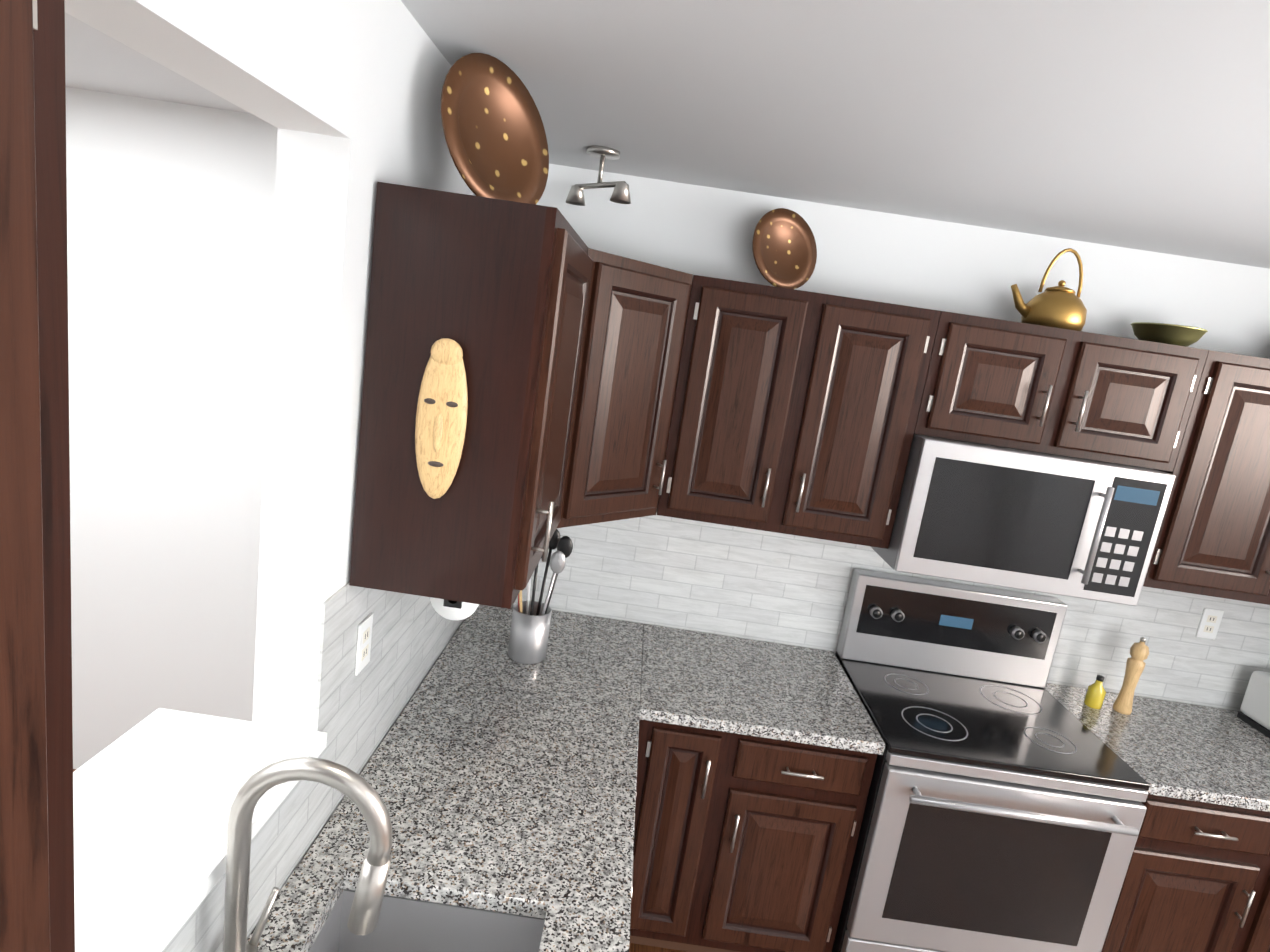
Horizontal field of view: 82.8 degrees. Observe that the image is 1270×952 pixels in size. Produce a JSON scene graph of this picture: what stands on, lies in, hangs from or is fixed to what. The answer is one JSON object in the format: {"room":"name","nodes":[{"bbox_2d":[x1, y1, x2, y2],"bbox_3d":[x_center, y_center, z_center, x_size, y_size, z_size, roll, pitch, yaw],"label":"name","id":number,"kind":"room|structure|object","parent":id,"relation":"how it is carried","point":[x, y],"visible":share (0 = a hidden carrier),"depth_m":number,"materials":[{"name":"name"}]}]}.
{"room":"kitchen","nodes":[
{"label":"kitchen","id":0,"kind":"room"},
{"bbox_2d":[66,87,277,768],"bbox_3d":[-2.252,-0.102,2.656,3.180,2.500,0.120,8,11,0],"label":"wall","id":1,"kind":"structure","parent":0,"point":[170,214],"depth_m":2.54,"materials":[{"name":"white paint"}]},
{"bbox_2d":[65,0,475,730],"bbox_3d":[-0.693,0.609,0.240,0.120,2.500,5.000,8,11,0],"label":"wall","id":2,"kind":"structure","parent":0,"point":[343,96],"depth_m":1.24,"materials":[{"name":"white paint"}]},
{"bbox_2d":[0,0,74,951],"bbox_3d":[-0.386,0.156,-0.104,0.342,0.760,0.798,8,11,0],"label":"upper cabinet","id":3,"kind":"object","parent":2,"relation":"attached to","point":[37,911],"visible":1,"depth_m":0.21,"materials":[{"name":"brown wood"}]},
{"bbox_2d":[73,708,326,951],"bbox_3d":[-0.765,0.574,0.903,0.325,0.030,0.970,8,11,0],"label":"sill","id":4,"kind":"structure","parent":2,"relation":"attached to","point":[155,793],"depth_m":1.11,"materials":[{"name":"white paint"}]},
{"bbox_2d":[162,581,464,951],"bbox_3d":[-0.628,0.606,0.769,0.006,0.520,3.944,8,11,0],"label":"backsplash","id":5,"kind":"structure","parent":2,"relation":"attached to","point":[357,716],"depth_m":1.48,"materials":[{"name":"tile"}]},
{"bbox_2d":[355,613,372,675],"bbox_3d":[-0.584,0.362,1.554,0.007,0.116,0.072,8,11,0],"label":"electrical outlet","id":6,"kind":"object","parent":5,"relation":"attached to","point":[364,637],"visible":1,"depth_m":1.54,"materials":[{"name":"white plastic"}]},
{"bbox_2d":[349,182,592,608],"bbox_3d":[-0.316,-0.183,1.642,0.375,0.760,0.598,8,11,0],"label":"upper cabinet","id":7,"kind":"object","parent":2,"relation":"attached to","point":[497,290],"visible":1,"depth_m":1.35,"materials":[{"name":"brown wood"}]},
{"bbox_2d":[415,338,467,498],"bbox_3d":[-0.359,-0.102,1.332,0.095,0.302,0.035,8,11,0],"label":"mask","id":8,"kind":"object","parent":7,"relation":"attached to","point":[441,418],"visible":1,"depth_m":1.32,"materials":[{"name":"beige wood"}]},
{"bbox_2d":[430,597,478,619],"bbox_3d":[-0.404,0.238,1.769,0.112,0.130,0.310,8,11,0],"label":"paper towel holder","id":9,"kind":"object","parent":7,"relation":"attached to","point":[451,609],"visible":0.1,"depth_m":1.64,"materials":[{"name":"white"}]},
{"bbox_2d":[441,53,548,204],"bbox_3d":[-0.282,-0.706,1.497,0.178,0.304,0.268,8,11,0],"label":"decorative plate","id":10,"kind":"object","parent":7,"relation":"on","point":[494,133],"visible":0.94,"depth_m":1.50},
{"bbox_2d":[557,248,692,527],"bbox_3d":[-0.178,-0.286,2.257,0.616,0.760,0.652,8,11,0],"label":"upper cabinet","id":11,"kind":"object","parent":2,"relation":"attached to","point":[636,317],"visible":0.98,"depth_m":2.06,"materials":[{"name":"brown wood"}]},
{"bbox_2d":[629,943,687,951],"bbox_3d":[1.151,2.168,0.489,4.220,0.100,5.000,8,11,0],"label":"floor","id":12,"kind":"structure","parent":0,"point":[633,947],"depth_m":2.40,"materials":[{"name":"brown wood"}]},
{"bbox_2d":[631,855,633,897],"bbox_3d":[-0.377,1.200,1.711,0.655,0.872,0.478,8,11,0],"label":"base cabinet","id":13,"kind":"object","parent":12,"relation":"on","point":[632,876],"visible":0.02,"depth_m":1.64,"materials":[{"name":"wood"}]},
{"bbox_2d":[247,604,650,951],"bbox_3d":[-0.339,0.897,0.893,0.644,0.037,3.792,8,11,0],"label":"countertop","id":14,"kind":"structure","parent":13,"relation":"on","point":[495,776],"depth_m":1.66,"materials":[{"name":"stone"}]},
{"bbox_2d":[223,757,391,951],"bbox_3d":[-0.473,0.598,1.053,0.243,0.444,0.107,8,11,0],"label":"faucet","id":15,"kind":"object","parent":14,"relation":"on","point":[360,792],"visible":1,"depth_m":1.00,"materials":[{"name":"silver metal"}]},
{"bbox_2d":[309,889,544,951],"bbox_3d":[-0.384,0.960,1.125,0.414,0.186,0.564,8,11,0],"label":"sink basin","id":16,"kind":"object","parent":14,"relation":"in","point":[407,925],"visible":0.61,"depth_m":1.38,"materials":[{"name":"silver metal"}]},
{"bbox_2d":[508,529,572,663],"bbox_3d":[-0.317,0.369,2.301,0.195,0.447,0.185,8,11,0],"label":"utensil crock","id":17,"kind":"object","parent":14,"relation":"on","point":[529,631],"visible":0.6,"depth_m":2.28,"materials":[{"name":"silver metal"}]},
{"bbox_2d":[629,719,877,951],"bbox_3d":[0.310,1.138,2.519,0.746,0.872,0.655,8,11,0],"label":"base cabinet","id":18,"kind":"object","parent":12,"relation":"on","point":[745,843],"visible":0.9,"depth_m":2.22,"materials":[{"name":"brown wood"}]},
{"bbox_2d":[647,625,884,754],"bbox_3d":[0.394,0.696,2.437,0.712,0.037,0.642,8,11,0],"label":"countertop","id":19,"kind":"structure","parent":18,"relation":"on","point":[703,680],"depth_m":2.33,"materials":[{"name":"stone"}]},
{"bbox_2d":[832,569,1149,951],"bbox_3d":[1.092,1.074,2.438,0.768,1.250,0.735,8,11,0],"label":"stove","id":20,"kind":"object","parent":12,"relation":"on","point":[1005,809],"visible":1,"depth_m":2.18,"materials":[{"name":"silver metal"}]},
{"bbox_2d":[1101,794,1269,951],"bbox_3d":[1.898,1.371,2.517,0.900,0.872,0.655,8,11,0],"label":"base cabinet","id":21,"kind":"object","parent":12,"relation":"on","point":[1197,878],"visible":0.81,"depth_m":2.21,"materials":[{"name":"brown wood"}]},
{"bbox_2d":[1044,683,1269,811],"bbox_3d":[1.969,0.926,2.435,0.917,0.037,0.640,8,11,0],"label":"countertop","id":22,"kind":"structure","parent":21,"relation":"on","point":[1206,754],"depth_m":2.39,"materials":[{"name":"stone"}]},
{"bbox_2d":[1084,675,1105,708],"bbox_3d":[1.657,0.772,2.586,0.056,0.115,0.055,8,11,0],"label":"oil bottle","id":23,"kind":"object","parent":22,"relation":"on","point":[1095,694],"visible":1,"depth_m":2.57,"materials":[{"name":"yellow"}]},
{"bbox_2d":[1113,637,1148,714],"bbox_3d":[1.768,0.706,2.559,0.058,0.285,0.058,8,11,0],"label":"pepper mill","id":24,"kind":"object","parent":22,"relation":"on","point":[1135,667],"visible":1,"depth_m":2.55,"materials":[{"name":"brown wood"}]},
{"bbox_2d":[1237,671,1269,737],"bbox_3d":[2.327,0.840,2.526,0.165,0.196,0.292,8,11,0],"label":"toaster","id":25,"kind":"object","parent":22,"relation":"on","point":[1254,713],"visible":1,"depth_m":2.60,"materials":[{"name":"silver plastic"}]},
{"bbox_2d":[65,0,1269,268],"bbox_3d":[-0.111,-0.606,0.045,7.520,0.100,5.120,8,11,0],"label":"ceiling","id":26,"kind":"structure","parent":0,"point":[1139,124],"depth_m":1.45,"materials":[{"name":"white paint"}]},
{"bbox_2d":[565,145,630,205],"bbox_3d":[-0.104,-0.901,2.169,0.214,0.150,0.212,8,11,0],"label":"ceiling spotlight","id":27,"kind":"object","parent":26,"relation":"attached to","point":[619,195],"visible":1,"depth_m":2.15,"materials":[{"name":"silver metal"}]},
{"bbox_2d":[536,164,1269,358],"bbox_3d":[1.412,0.415,2.748,4.220,2.500,0.120,8,11,0],"label":"wall","id":28,"kind":"structure","parent":0,"point":[911,261],"depth_m":2.47,"materials":[{"name":"white paint"}]},
{"bbox_2d":[657,275,940,548],"bbox_3d":[0.504,-0.213,2.392,0.758,0.760,0.375,8,11,0],"label":"upper cabinet","id":29,"kind":"object","parent":28,"relation":"attached to","point":[795,412],"visible":0.96,"depth_m":2.24,"materials":[{"name":"brown wood"}]},
{"bbox_2d":[752,208,816,288],"bbox_3d":[0.489,-0.737,2.341,0.234,0.256,0.136,8,11,0],"label":"decorative plate","id":30,"kind":"object","parent":29,"relation":"on","point":[784,248],"visible":0.98,"depth_m":2.35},
{"bbox_2d":[513,513,1269,710],"bbox_3d":[0.947,0.449,2.704,3.070,0.520,0.006,8,11,0],"label":"backsplash","id":31,"kind":"structure","parent":28,"relation":"attached to","point":[725,580],"depth_m":2.71,"materials":[{"name":"tile"}]},
{"bbox_2d":[1196,608,1223,639],"bbox_3d":[2.140,0.550,2.681,0.072,0.116,0.007,8,11,0],"label":"electrical outlet","id":32,"kind":"object","parent":31,"relation":"attached to","point":[1209,623],"visible":1,"depth_m":2.68,"materials":[{"name":"white plastic"}]},
{"bbox_2d":[914,311,1208,471],"bbox_3d":[1.312,-0.283,2.353,0.818,0.380,0.375,8,11,0],"label":"upper cabinet","id":33,"kind":"object","parent":28,"relation":"attached to","point":[1059,391],"visible":1,"depth_m":2.21,"materials":[{"name":"brown wood"}]},
{"bbox_2d":[870,434,1174,605],"bbox_3d":[1.232,0.117,2.396,0.768,0.429,0.451,8,11,0],"label":"over-the-range microwave","id":34,"kind":"object","parent":33,"relation":"attached to","point":[1075,527],"visible":0.98,"depth_m":2.22,"materials":[{"name":"silver metal"}]},
{"bbox_2d":[1011,248,1086,330],"bbox_3d":[1.335,-0.603,2.316,0.250,0.260,0.184,8,11,0],"label":"copper kettle","id":35,"kind":"object","parent":33,"relation":"on","point":[1060,305],"visible":0.9,"depth_m":2.28,"materials":[{"name":"gold metal"}]},
{"bbox_2d":[1130,322,1207,346],"bbox_3d":[1.720,-0.450,2.334,0.208,0.066,0.208,8,11,0],"label":"brass bowl","id":36,"kind":"object","parent":33,"relation":"on","point":[1179,335],"visible":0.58,"depth_m":2.27,"materials":[{"name":"green"}]},
{"bbox_2d":[1143,350,1269,604],"bbox_3d":[2.107,0.022,2.389,0.838,0.760,0.375,8,11,0],"label":"upper cabinet","id":37,"kind":"object","parent":28,"relation":"attached to","point":[1213,538],"visible":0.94,"depth_m":2.25,"materials":[{"name":"brown wood"}]}
]}

